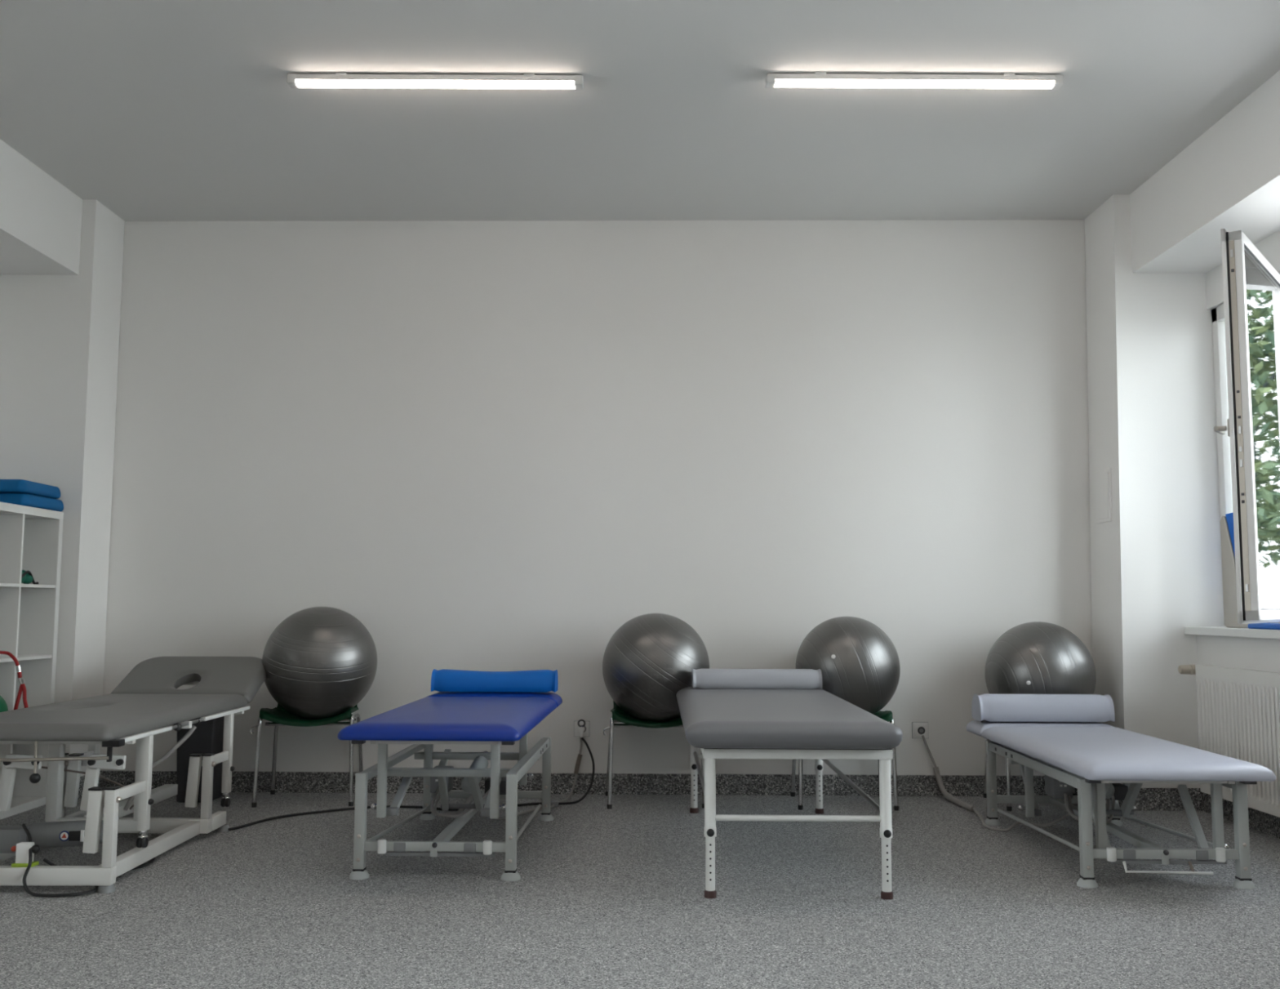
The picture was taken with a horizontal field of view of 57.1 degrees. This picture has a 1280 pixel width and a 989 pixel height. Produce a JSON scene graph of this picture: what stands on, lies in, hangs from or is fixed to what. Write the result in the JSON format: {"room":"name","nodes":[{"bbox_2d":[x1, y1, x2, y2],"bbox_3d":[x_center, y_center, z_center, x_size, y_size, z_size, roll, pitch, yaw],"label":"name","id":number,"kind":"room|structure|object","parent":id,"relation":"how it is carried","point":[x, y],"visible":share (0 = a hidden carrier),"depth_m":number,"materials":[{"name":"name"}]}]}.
{"room":"physical therapy room","nodes":[
{"label":"physical therapy room","id":0,"kind":"room"},
{"bbox_2d":[0,138,124,776],"bbox_3d":[-3.241,-0.417,1.753,0.728,3.140,9.440,0,-5,0],"label":"wall","id":1,"kind":"structure","parent":0,"point":[61,252],"depth_m":6.16,"materials":[{"name":"white paint"}]},
{"bbox_2d":[77,770,100,799],"bbox_3d":[-3.151,1.091,1.603,0.560,0.108,9.425,0,-5,0],"label":"baseboard","id":2,"kind":"structure","parent":1,"relation":"attached to","point":[82,778],"depth_m":6.09,"materials":[{"name":"stone"}]},
{"bbox_2d":[99,219,1092,775],"bbox_3d":[-0.346,0.047,6.565,6.760,3.140,0.416,0,-5,0],"label":"wall","id":3,"kind":"structure","parent":0,"point":[482,445],"depth_m":6.44,"materials":[{"name":"white paint"}]},
{"bbox_2d":[573,720,589,736],"bbox_3d":[-0.312,1.254,6.298,0.083,0.083,0.014,0,-5,1],"label":"wall socket","id":4,"kind":"object","parent":3,"relation":"attached to","point":[576,733],"visible":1,"depth_m":6.29,"materials":[{"name":"grey plastic"}]},
{"bbox_2d":[99,770,1077,795],"bbox_3d":[-0.247,1.542,6.271,5.308,0.108,0.012,0,-5,1],"label":"baseboard","id":5,"kind":"structure","parent":3,"relation":"attached to","point":[242,781],"depth_m":6.26,"materials":[{"name":"stone"}]},
{"bbox_2d":[911,721,928,737],"bbox_3d":[1.495,1.258,6.271,0.086,0.086,0.014,0,-5,1],"label":"wall socket","id":6,"kind":"object","parent":3,"relation":"attached to","point":[918,728],"visible":1,"depth_m":6.27,"materials":[{"name":"grey plastic"}]},
{"bbox_2d":[0,0,1279,221],"bbox_3d":[-0.320,-2.024,1.973,6.760,0.120,9.950,0,-5,0],"label":"ceiling","id":7,"kind":"structure","parent":0,"point":[147,110],"depth_m":5.05,"materials":[{"name":"white paint"}]},
{"bbox_2d":[287,72,583,89],"bbox_3d":[-0.828,-1.677,4.776,1.195,0.047,0.060,0,-5,0],"label":"ceiling light","id":8,"kind":"object","parent":7,"relation":"attached to","point":[340,80],"visible":1,"depth_m":4.75,"materials":[{"name":"white"}]},
{"bbox_2d":[295,79,574,88],"bbox_3d":[-0.828,-1.662,4.774,1.125,0.017,0.053,0,-5,0],"label":"diffuser","id":9,"kind":"object","parent":8,"relation":"attached to","point":[340,83],"depth_m":4.75,"materials":[{"name":"white plastic"}]},
{"bbox_2d":[765,71,1063,89],"bbox_3d":[1.107,-1.672,4.758,1.195,0.047,0.060,0,-5,0],"label":"ceiling light","id":10,"kind":"object","parent":7,"relation":"attached to","point":[818,79],"visible":1,"depth_m":4.73,"materials":[{"name":"white"}]},
{"bbox_2d":[773,79,1054,88],"bbox_3d":[1.107,-1.657,4.757,1.125,0.017,0.053,0,-5,0],"label":"diffuser","id":11,"kind":"object","parent":10,"relation":"attached to","point":[872,83],"depth_m":4.74,"materials":[{"name":"white plastic"}]},
{"bbox_2d":[0,791,1279,988],"bbox_3d":[-0.331,1.211,1.667,6.760,0.100,9.950,0,-5,0],"label":"floor","id":12,"kind":"structure","parent":0,"point":[603,897],"depth_m":3.91,"materials":[{"name":"carpet"}]},
{"bbox_2d":[0,502,63,819],"bbox_3d":[-3.164,0.753,5.259,0.390,1.470,1.470,0,-5,0],"label":"cube shelf","id":13,"kind":"object","parent":12,"relation":"on","point":[31,537],"visible":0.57,"depth_m":5.93,"materials":[{"name":"white laminate"}]},
{"bbox_2d":[0,695,8,711],"bbox_3d":[-3.000,0.999,5.357,0.216,0.216,0.216,0,-5,0],"label":"exercise ball","id":14,"kind":"object","parent":13,"relation":"on","point":[3,706],"visible":0.48,"depth_m":5.36,"materials":[{"name":"green rubber"}]},
{"bbox_2d":[0,650,28,709],"bbox_3d":[-2.902,0.875,5.316,0.122,0.351,0.295,0,-5,5],"label":"strap","id":15,"kind":"object","parent":13,"relation":"hanging from","point":[22,686],"visible":0.85,"depth_m":5.44,"materials":[{"name":"red fabric"}]},
{"bbox_2d":[21,569,38,584],"bbox_3d":[-3.073,0.409,5.830,0.119,0.074,0.140,0,-5,0],"label":"band","id":16,"kind":"object","parent":13,"relation":"on","point":[27,577],"visible":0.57,"depth_m":5.82,"materials":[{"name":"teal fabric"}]},
{"bbox_2d":[0,493,63,511],"bbox_3d":[-3.164,0.040,5.879,0.400,0.065,0.400,0,-5,0],"label":"exercise mat","id":17,"kind":"object","parent":13,"relation":"on","point":[22,499],"visible":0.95,"depth_m":5.75,"materials":[{"name":"blue plastic"}]},
{"bbox_2d":[0,479,60,498],"bbox_3d":[-3.173,-0.028,5.865,0.400,0.065,0.410,0,-5,-1],"label":"exercise mat","id":18,"kind":"object","parent":17,"relation":"on","point":[6,486],"visible":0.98,"depth_m":5.73,"materials":[{"name":"blue plastic"}]},
{"bbox_2d":[0,656,266,897],"bbox_3d":[-2.175,1.101,5.007,0.712,0.736,1.926,0,-5,0],"label":"table","id":19,"kind":"object","parent":12,"relation":"on","point":[148,699],"visible":1,"depth_m":4.54,"materials":[{"name":"grey leather"}]},
{"bbox_2d":[176,715,224,802],"bbox_3d":[-2.264,1.333,6.072,0.216,0.475,0.220,0,-5,0],"label":"waste bin","id":20,"kind":"object","parent":12,"relation":"on","point":[207,736],"visible":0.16,"depth_m":5.98,"materials":[{"name":"grey plastic"}]},
{"bbox_2d":[249,702,363,807],"bbox_3d":[-1.696,1.173,6.090,0.542,0.801,0.427,1,-5,-5],"label":"chair","id":21,"kind":"object","parent":12,"relation":"on","point":[278,715],"visible":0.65,"depth_m":5.91,"materials":[{"name":"green plastic"}]},
{"bbox_2d":[262,606,377,718],"bbox_3d":[-1.633,0.858,6.009,0.568,0.568,0.568,-2,-6,23],"label":"exercise ball","id":22,"kind":"object","parent":21,"relation":"on","point":[318,662],"visible":0.98,"depth_m":5.80,"materials":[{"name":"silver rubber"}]},
{"bbox_2d":[214,719,595,830],"bbox_3d":[-1.124,1.345,5.749,1.988,0.397,0.320,3,-6,-26],"label":"power cord","id":23,"kind":"object","parent":12,"relation":"on","point":[581,728],"visible":0.72,"depth_m":5.80,"materials":[{"name":"black rubber"}]},
{"bbox_2d":[337,691,562,880],"bbox_3d":[-0.734,1.186,5.028,0.660,0.581,1.730,0,-5,2],"label":"table","id":24,"kind":"object","parent":12,"relation":"on","point":[450,717],"visible":0.96,"depth_m":4.46,"materials":[{"name":"blue leather"}]},
{"bbox_2d":[431,668,558,692],"bbox_3d":[-0.706,0.906,5.737,0.600,0.105,0.150,0,-5,2],"label":"bolster","id":25,"kind":"object","parent":24,"relation":"on","point":[442,680],"visible":1,"depth_m":5.67,"materials":[{"name":"blue leather"}]},
{"bbox_2d":[494,737,582,819],"bbox_3d":[-0.504,1.395,5.740,0.097,0.302,1.140,-2,-6,19],"label":"power cord","id":26,"kind":"object","parent":12,"relation":"on","point":[554,802],"visible":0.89,"depth_m":6.13,"materials":[{"name":"grey plastic"}]},
{"bbox_2d":[602,700,704,808],"bbox_3d":[0.074,1.177,6.071,0.542,0.801,0.427,1,-5,-3],"label":"chair","id":27,"kind":"object","parent":12,"relation":"on","point":[619,715],"visible":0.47,"depth_m":5.87,"materials":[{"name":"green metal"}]},
{"bbox_2d":[602,613,709,720],"bbox_3d":[0.081,0.877,5.974,0.544,0.544,0.544,-2,-6,22],"label":"exercise ball","id":28,"kind":"object","parent":27,"relation":"on","point":[651,657],"visible":0.88,"depth_m":5.77,"materials":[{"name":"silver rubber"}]},
{"bbox_2d":[675,686,902,899],"bbox_3d":[0.538,1.165,4.913,0.745,0.609,1.900,0,-5,1],"label":"massage table","id":29,"kind":"object","parent":12,"relation":"on","point":[817,724],"visible":0.96,"depth_m":4.08,"materials":[{"name":"grey leather"}]},
{"bbox_2d":[692,668,822,688],"bbox_3d":[0.562,0.888,5.684,0.615,0.090,0.150,0,-5,0],"label":"bolster","id":30,"kind":"object","parent":29,"relation":"on","point":[811,678],"visible":1,"depth_m":5.62,"materials":[{"name":"grey leather"}]},
{"bbox_2d":[790,710,898,810],"bbox_3d":[1.036,1.178,6.047,0.542,0.801,0.427,0,-5,1],"label":"chair","id":31,"kind":"object","parent":12,"relation":"on","point":[886,715],"visible":0.15,"depth_m":5.84,"materials":[{"name":"silver metal"}]},
{"bbox_2d":[795,616,900,714],"bbox_3d":[1.053,0.881,5.968,0.522,0.522,0.522,-2,-6,22],"label":"exercise ball","id":32,"kind":"object","parent":31,"relation":"on","point":[858,662],"visible":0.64,"depth_m":5.77,"materials":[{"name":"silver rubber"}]},
{"bbox_2d":[921,734,1078,831],"bbox_3d":[1.630,1.382,5.640,0.319,0.320,1.249,2,-6,-20],"label":"power cord","id":33,"kind":"object","parent":12,"relation":"on","point":[936,771],"visible":0.94,"depth_m":5.85,"materials":[{"name":"grey plastic"}]},
{"bbox_2d":[982,738,1106,810],"bbox_3d":[2.057,1.180,6.036,0.542,0.801,0.427,0,-5,0],"label":"chair","id":34,"kind":"object","parent":12,"relation":"on","point":[1007,763],"visible":0.05,"depth_m":5.82,"materials":[{"name":"silver metal"}]},
{"bbox_2d":[985,621,1096,693],"bbox_3d":[2.038,0.918,5.999,0.536,0.536,0.537,-2,-6,23],"label":"exercise ball","id":35,"kind":"object","parent":34,"relation":"on","point":[1036,657],"visible":0.75,"depth_m":5.81,"materials":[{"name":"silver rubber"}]},
{"bbox_2d":[965,719,1275,888],"bbox_3d":[1.902,1.245,4.933,0.660,0.462,1.730,0,-5,1],"label":"table","id":36,"kind":"object","parent":12,"relation":"on","point":[1094,758],"visible":0.91,"depth_m":4.33,"materials":[{"name":"grey leather"}]},
{"bbox_2d":[971,693,1115,721],"bbox_3d":[1.914,1.012,5.598,0.625,0.122,0.160,0,-5,1],"label":"bolster","id":37,"kind":"object","parent":36,"relation":"on","point":[988,707],"visible":1,"depth_m":5.53,"materials":[{"name":"grey leather"}]},
{"bbox_2d":[1084,70,1279,787],"bbox_3d":[2.743,-0.400,1.725,0.623,3.140,9.335,0,-5,0],"label":"wall","id":38,"kind":"structure","parent":0,"point":[1153,255],"depth_m":5.96,"materials":[{"name":"white paint"}]},
{"bbox_2d":[1094,467,1111,523],"bbox_3d":[2.429,0.009,6.172,0.014,0.274,0.200,1,-5,0],"label":"access panel","id":39,"kind":"object","parent":38,"relation":"attached to","point":[1103,479],"visible":1,"depth_m":6.15,"materials":[{"name":"white paint"}]},
{"bbox_2d":[1119,787,1279,838],"bbox_3d":[2.614,1.108,1.581,0.396,0.108,9.335,0,-5,0],"label":"baseboard","id":40,"kind":"structure","parent":38,"relation":"attached to","point":[1148,798],"depth_m":5.82,"materials":[{"name":"stone"}]},
{"bbox_2d":[1177,664,1279,817],"bbox_3d":[2.736,1.039,4.788,0.161,0.600,1.866,0,-5,-2],"label":"radiator","id":41,"kind":"object","parent":38,"relation":"attached to","point":[1238,709],"visible":0.92,"depth_m":5.23,"materials":[{"name":"white metal"}]},
{"bbox_2d":[1203,664,1275,672],"bbox_3d":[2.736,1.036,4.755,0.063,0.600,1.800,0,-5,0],"label":"grille","id":42,"kind":"object","parent":41,"relation":"attached to","point":[1206,668],"depth_m":5.40,"materials":[{"name":"white metal"}]},
{"bbox_2d":[1184,626,1279,639],"bbox_3d":[2.846,0.555,4.549,0.208,0.039,2.738,0,-5,0],"label":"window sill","id":43,"kind":"structure","parent":38,"relation":"attached to","point":[1199,630],"depth_m":5.43,"materials":[{"name":"white stone"}]},
{"bbox_2d":[1220,512,1248,627],"bbox_3d":[2.882,0.358,5.580,0.130,0.545,0.185,5,-7,-43],"label":"cushion","id":44,"kind":"object","parent":43,"relation":"on","point":[1227,531],"visible":0.44,"depth_m":5.58,"materials":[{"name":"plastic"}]},
{"bbox_2d":[1247,622,1279,629],"bbox_3d":[2.828,0.572,5.081,0.135,0.025,0.550,0,-5,0],"label":"mat","id":45,"kind":"object","parent":43,"relation":"on","point":[1255,625],"visible":0.9,"depth_m":5.21,"materials":[{"name":"blue plastic"}]},
{"bbox_2d":[1211,228,1279,623],"bbox_3d":[2.638,-0.270,4.675,0.759,1.625,2.635,0,-5,0],"label":"window","id":46,"kind":"structure","parent":38,"relation":"in","point":[1246,327],"depth_m":4.69,"materials":[{"name":"white plastic"}]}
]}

